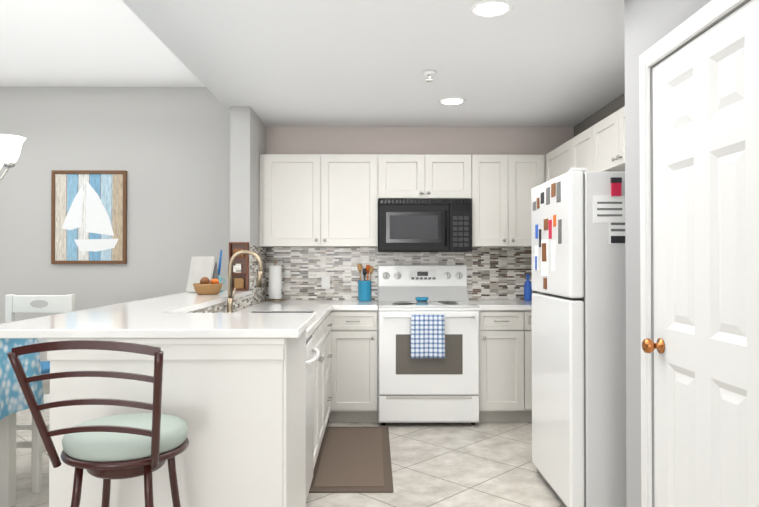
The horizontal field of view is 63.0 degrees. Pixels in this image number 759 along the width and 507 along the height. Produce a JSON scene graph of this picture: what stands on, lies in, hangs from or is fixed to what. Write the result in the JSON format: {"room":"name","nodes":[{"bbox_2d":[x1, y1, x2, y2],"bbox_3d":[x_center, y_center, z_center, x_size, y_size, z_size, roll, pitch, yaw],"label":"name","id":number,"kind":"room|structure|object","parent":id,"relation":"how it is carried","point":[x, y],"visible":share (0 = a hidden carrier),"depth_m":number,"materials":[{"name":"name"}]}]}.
{"room":"kitchen and dining room","nodes":[
{"label":"kitchen and dining room","id":0,"kind":"room"},
{"bbox_2d":[0,0,205,86],"bbox_3d":[-1.498,-1.531,2.064,6.680,0.100,6.870,0,-1,0],"label":"ceiling","id":1,"kind":"structure","parent":0,"point":[81,43],"depth_m":4.42,"materials":[{"name":"white paint"}]},
{"bbox_2d":[0,134,25,180],"bbox_3d":[-2.239,-0.867,3.256,0.711,1.199,0.719,0,-1,0],"label":"chandelier","id":2,"kind":"object","parent":1,"relation":"hanging from","point":[10,147],"visible":1,"depth_m":3.25,"materials":[{"name":"white glass"}]},
{"bbox_2d":[230,107,265,304],"bbox_3d":[-1.058,0.101,5.020,0.150,2.420,0.689,0,-1,0],"label":"pillar","id":3,"kind":"structure","parent":0,"point":[247,137],"depth_m":4.69,"materials":[{"name":"grey paint"}]},
{"bbox_2d":[0,87,573,393],"bbox_3d":[-1.466,-0.065,5.424,6.560,2.760,0.120,0,-1,0],"label":"wall","id":4,"kind":"structure","parent":0,"point":[167,149],"depth_m":5.37,"materials":[{"name":"grey paint"}]},
{"bbox_2d":[43,394,49,402],"bbox_3d":[-2.941,1.264,5.330,3.607,0.100,0.013,0,-1,0],"label":"baseboard","id":5,"kind":"structure","parent":4,"relation":"attached to","point":[46,397],"depth_m":5.32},
{"bbox_2d":[51,170,126,263],"bbox_3d":[-2.505,-0.313,5.342,0.640,0.805,0.030,0,-1,0],"label":"framed picture","id":6,"kind":"object","parent":4,"relation":"attached to","point":[88,216],"visible":0.98,"depth_m":5.34,"materials":[{"name":"brown wood"}]},
{"bbox_2d":[259,154,378,246],"bbox_3d":[-0.498,-0.432,5.205,0.967,0.750,0.337,0,-1,0],"label":"upper cabinet","id":7,"kind":"object","parent":4,"relation":"attached to","point":[318,200],"depth_m":5.04,"materials":[{"name":"white wood"}]},
{"bbox_2d":[250,245,541,304],"bbox_3d":[0.361,0.164,4.546,2.679,0.454,1.660,0,-1,0],"label":"tile backsplash","id":8,"kind":"structure","parent":4,"relation":"attached to","point":[333,273],"depth_m":5.37,"materials":[{"name":"tile"}]},
{"bbox_2d":[379,154,474,246],"bbox_3d":[0.368,-0.432,5.212,0.765,0.750,0.337,0,-1,0],"label":"upper cabinet","id":9,"kind":"object","parent":4,"relation":"attached to","point":[400,176],"depth_m":5.05,"materials":[{"name":"white wood"}]},
{"bbox_2d":[378,198,471,251],"bbox_3d":[0.368,-0.228,5.149,0.758,0.430,0.442,0,-1,0],"label":"microwave","id":10,"kind":"object","parent":9,"relation":"attached to","point":[424,224],"visible":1,"depth_m":4.96,"materials":[{"name":"black glass"}]},
{"bbox_2d":[475,155,545,246],"bbox_3d":[1.062,-0.432,5.218,0.624,0.750,0.337,0,-1,0],"label":"upper cabinet","id":11,"kind":"object","parent":4,"relation":"attached to","point":[504,184],"depth_m":5.05,"materials":[{"name":"white wood"}]},
{"bbox_2d":[12,408,563,506],"bbox_3d":[-0.818,1.305,2.079,7.800,0.050,6.950,0,-1,0],"label":"floor","id":12,"kind":"structure","parent":0,"point":[484,464],"depth_m":3.70,"materials":[{"name":"tile"}]},
{"bbox_2d":[0,412,16,506],"bbox_3d":[-2.468,0.836,2.671,1.310,0.900,1.150,0,-1,0],"label":"dining table","id":13,"kind":"object","parent":12,"relation":"on","point":[8,461],"visible":0.35,"depth_m":3.12,"materials":[{"name":"white wood"}]},
{"bbox_2d":[0,338,43,419],"bbox_3d":[-2.463,0.573,2.668,1.415,0.515,1.254,0,-1,0],"label":"tablecloth","id":14,"kind":"object","parent":13,"relation":"on","point":[12,399],"visible":0.58,"depth_m":3.06,"materials":[{"name":"blue fabric"}]},
{"bbox_2d":[5,294,74,492],"bbox_3d":[-2.040,0.770,3.535,0.420,1.050,0.430,0,-1,0],"label":"dining chair","id":15,"kind":"object","parent":12,"relation":"on","point":[14,303],"visible":0.31,"depth_m":3.71,"materials":[{"name":"white wood"}]},
{"bbox_2d":[7,340,188,506],"bbox_3d":[-0.751,0.750,1.803,0.428,1.057,0.504,0,-1,0],"label":"bar stool","id":16,"kind":"object","parent":12,"relation":"on","point":[107,449],"visible":1,"depth_m":1.68,"materials":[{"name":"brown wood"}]},
{"bbox_2d":[46,295,332,506],"bbox_3d":[-0.722,0.794,3.386,0.799,0.999,2.690,0,-1,0],"label":"base cabinet","id":17,"kind":"object","parent":12,"relation":"on","point":[238,405],"visible":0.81,"depth_m":2.06,"materials":[{"name":"wood"}]},
{"bbox_2d":[0,290,315,337],"bbox_3d":[-0.821,0.278,3.354,1.085,0.030,2.637,0,-1,0],"label":"countertop","id":18,"kind":"structure","parent":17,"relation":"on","point":[168,316],"depth_m":2.26,"materials":[{"name":"white stone"}]},
{"bbox_2d":[186,257,218,291],"bbox_3d":[-1.233,0.146,4.329,0.210,0.248,0.117,0,-1,28],"label":"cutting board","id":19,"kind":"object","parent":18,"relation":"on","point":[201,267],"visible":0.69,"depth_m":4.30,"materials":[{"name":"white plastic"}]},
{"bbox_2d":[193,277,222,294],"bbox_3d":[-1.135,0.213,4.093,0.192,0.115,0.192,0,-1,0],"label":"wicker basket","id":20,"kind":"object","parent":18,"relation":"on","point":[204,286],"visible":1,"depth_m":4.04,"materials":[{"name":"brown wicker"}]},
{"bbox_2d":[218,250,224,291],"bbox_3d":[-1.163,0.124,4.484,0.084,0.301,0.074,0,-1,0],"label":"candlestick","id":21,"kind":"object","parent":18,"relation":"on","point":[219,269],"visible":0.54,"depth_m":4.48,"materials":[{"name":"blue glass"}]},
{"bbox_2d":[229,242,248,289],"bbox_3d":[-1.054,0.096,4.641,0.140,0.360,0.060,0,-1,0],"label":"frame","id":22,"kind":"object","parent":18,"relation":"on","point":[240,272],"visible":0.83,"depth_m":4.62,"materials":[{"name":"brown wood"}]},
{"bbox_2d":[233,300,336,340],"bbox_3d":[-0.649,0.406,4.012,0.630,0.040,2.694,0,-1,0],"label":"countertop","id":23,"kind":"structure","parent":17,"relation":"on","point":[322,309],"depth_m":4.48,"materials":[{"name":"white stone"}]},
{"bbox_2d":[227,250,262,312],"bbox_3d":[-0.831,0.180,3.813,0.230,0.405,0.089,0,-1,0],"label":"gooseneck faucet","id":24,"kind":"object","parent":23,"relation":"on","point":[230,298],"visible":0.92,"depth_m":3.79,"materials":[{"name":"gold metal"}]},
{"bbox_2d":[266,260,283,300],"bbox_3d":[-0.879,0.226,5.216,0.150,0.345,0.150,0,-1,0],"label":"paper towel holder","id":25,"kind":"object","parent":23,"relation":"on","point":[275,282],"visible":1,"depth_m":5.17,"materials":[{"name":"white paper"}]},
{"bbox_2d":[250,311,314,312],"bbox_3d":[-0.642,0.495,3.804,0.416,0.217,0.736,0,-1,0],"label":"sink basin","id":26,"kind":"object","parent":23,"relation":"in","point":[282,312],"visible":0.08,"depth_m":4.17,"materials":[{"name":"silver metal"}]},
{"bbox_2d":[306,336,319,499],"bbox_3d":[-0.618,0.861,2.971,0.656,0.857,0.600,0,-1,0],"label":"dishwasher","id":27,"kind":"object","parent":12,"relation":"on","point":[311,358],"visible":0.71,"depth_m":3.06,"materials":[{"name":"white metal"}]},
{"bbox_2d":[309,427,393,492],"bbox_3d":[-0.174,1.293,3.990,0.490,0.014,1.300,0,-1,0],"label":"kitchen mat","id":28,"kind":"object","parent":12,"relation":"on","point":[353,460],"visible":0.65,"depth_m":3.80,"materials":[{"name":"brown fabric"}]},
{"bbox_2d":[329,310,377,421],"bbox_3d":[-0.203,0.875,5.038,0.375,0.872,0.646,0,-1,0],"label":"base cabinet","id":29,"kind":"object","parent":12,"relation":"on","point":[354,333],"depth_m":4.72,"materials":[{"name":"white wood"}]},
{"bbox_2d":[334,300,377,309],"bbox_3d":[-0.179,0.417,5.036,0.328,0.040,0.654,0,-1,0],"label":"countertop","id":30,"kind":"structure","parent":29,"relation":"on","point":[340,304],"depth_m":4.71,"materials":[{"name":"white stone"}]},
{"bbox_2d":[357,264,373,300],"bbox_3d":[-0.118,0.242,5.206,0.138,0.312,0.124,0,-1,0],"label":"utensil crock","id":31,"kind":"object","parent":30,"relation":"on","point":[364,289],"visible":1,"depth_m":5.16,"materials":[{"name":"teal ceramic"}]},
{"bbox_2d":[378,265,479,424],"bbox_3d":[0.370,0.703,4.969,0.762,1.215,0.744,0,-1,0],"label":"range","id":32,"kind":"object","parent":12,"relation":"on","point":[429,390],"visible":1,"depth_m":4.65,"materials":[{"name":"metal"}]},
{"bbox_2d":[410,315,444,357],"bbox_3d":[0.359,0.616,4.605,0.259,0.320,0.054,0,-1,0],"label":"dish towel","id":33,"kind":"object","parent":32,"relation":"hanging from","point":[427,340],"visible":0.98,"depth_m":4.59,"materials":[{"name":"blue fabric"}]},
{"bbox_2d":[479,310,524,421],"bbox_3d":[0.928,0.875,5.047,0.348,0.872,0.646,0,-1,0],"label":"base cabinet","id":34,"kind":"object","parent":12,"relation":"on","point":[505,365],"depth_m":4.73,"materials":[{"name":"white wood"}]},
{"bbox_2d":[525,310,531,421],"bbox_3d":[1.398,0.875,5.051,0.591,0.872,0.646,0,-1,0],"label":"base cabinet","id":35,"kind":"object","parent":12,"relation":"on","point":[528,313],"depth_m":4.73,"materials":[{"name":"white wood"}]},
{"bbox_2d":[469,300,531,309],"bbox_3d":[1.223,0.417,5.048,0.940,0.040,0.654,0,-1,0],"label":"countertop","id":36,"kind":"structure","parent":35,"relation":"on","point":[484,304],"depth_m":4.79,"materials":[{"name":"white stone"}]},
{"bbox_2d":[524,274,531,300],"bbox_3d":[1.256,0.286,5.233,0.066,0.225,0.065,0,-1,0],"label":"soap bottle","id":37,"kind":"object","parent":36,"relation":"on","point":[527,290],"visible":0.98,"depth_m":5.21,"materials":[{"name":"blue plastic"}]},
{"bbox_2d":[531,168,626,506],"bbox_3d":[1.284,0.443,3.299,0.775,1.700,0.744,0,-1,0],"label":"fridge","id":38,"kind":"object","parent":12,"relation":"on","point":[578,347],"visible":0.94,"depth_m":2.94,"materials":[{"name":"metal"}]},
{"bbox_2d":[122,0,624,126],"bbox_3d":[0.348,-1.191,2.015,2.990,0.100,6.749,0,-1,0],"label":"ceiling","id":39,"kind":"structure","parent":0,"point":[541,63],"depth_m":3.55,"materials":[{"name":"white paint"}]},
{"bbox_2d":[423,70,435,81],"bbox_3d":[0.308,-1.092,3.819,0.080,0.059,0.080,0,-1,0],"label":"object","id":40,"kind":"structure","parent":39,"relation":"attached to","point":[429,73],"depth_m":3.80,"materials":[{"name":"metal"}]},
{"bbox_2d":[439,97,465,104],"bbox_3d":[0.532,-1.110,4.511,0.200,0.008,0.200,0,-1,0],"label":"recessed light","id":41,"kind":"object","parent":39,"relation":"in","point":[452,101],"visible":1,"depth_m":4.50,"materials":[{"name":"white glass"}]},
{"bbox_2d":[470,0,513,17],"bbox_3d":[0.516,-1.128,2.851,0.200,0.008,0.200,0,-1,0],"label":"recessed light","id":42,"kind":"object","parent":39,"relation":"in","point":[489,8],"visible":1,"depth_m":2.84,"materials":[{"name":"white glass"}]},
{"bbox_2d":[574,93,624,136],"bbox_3d":[1.766,0.091,4.063,0.120,2.420,2.649,0,-1,0],"label":"wall","id":43,"kind":"structure","parent":0,"point":[612,107],"depth_m":4.76,"materials":[{"name":"grey paint"}]},
{"bbox_2d":[546,140,569,181],"bbox_3d":[1.528,-0.437,4.724,0.337,0.750,0.643,0,-1,0],"label":"upper cabinet","id":44,"kind":"object","parent":43,"relation":"attached to","point":[557,160],"depth_m":4.74,"materials":[{"name":"white wood"}]},
{"bbox_2d":[570,128,589,172],"bbox_3d":[1.533,-0.443,4.183,0.337,0.750,0.440,0,-1,0],"label":"upper cabinet","id":45,"kind":"object","parent":43,"relation":"attached to","point":[580,144],"depth_m":4.21,"materials":[{"name":"white wood"}]},
{"bbox_2d":[590,113,613,171],"bbox_3d":[1.536,-0.448,3.753,0.337,0.750,0.420,0,-1,0],"label":"upper cabinet","id":46,"kind":"object","parent":43,"relation":"attached to","point":[599,146],"depth_m":3.81,"materials":[{"name":"white wood"}]},
{"bbox_2d":[614,106,624,171],"bbox_3d":[1.540,-0.453,3.243,0.337,0.750,0.600,0,-1,0],"label":"upper cabinet","id":47,"kind":"object","parent":43,"relation":"attached to","point":[619,116],"depth_m":3.53,"materials":[{"name":"white wood"}]},
{"bbox_2d":[624,0,749,506],"bbox_3d":[1.418,0.055,0.686,0.629,2.420,4.100,0,-1,0],"label":"wall","id":48,"kind":"structure","parent":0,"point":[648,24],"depth_m":2.62,"materials":[{"name":"grey paint"}]},
{"bbox_2d":[639,0,744,506],"bbox_3d":[1.076,0.230,2.102,0.030,2.100,0.880,0,-1,0],"label":"door frame","id":49,"kind":"structure","parent":48,"relation":"attached to","point":[704,17],"depth_m":2.48,"materials":[{"name":"white wood"}]},
{"bbox_2d":[642,0,758,506],"bbox_3d":[1.077,0.263,2.101,0.107,2.018,0.732,0,-1,0],"label":"closet door","id":50,"kind":"structure","parent":48,"relation":"in","point":[704,346],"depth_m":2.06,"materials":[{"name":"white wood"}]}
]}

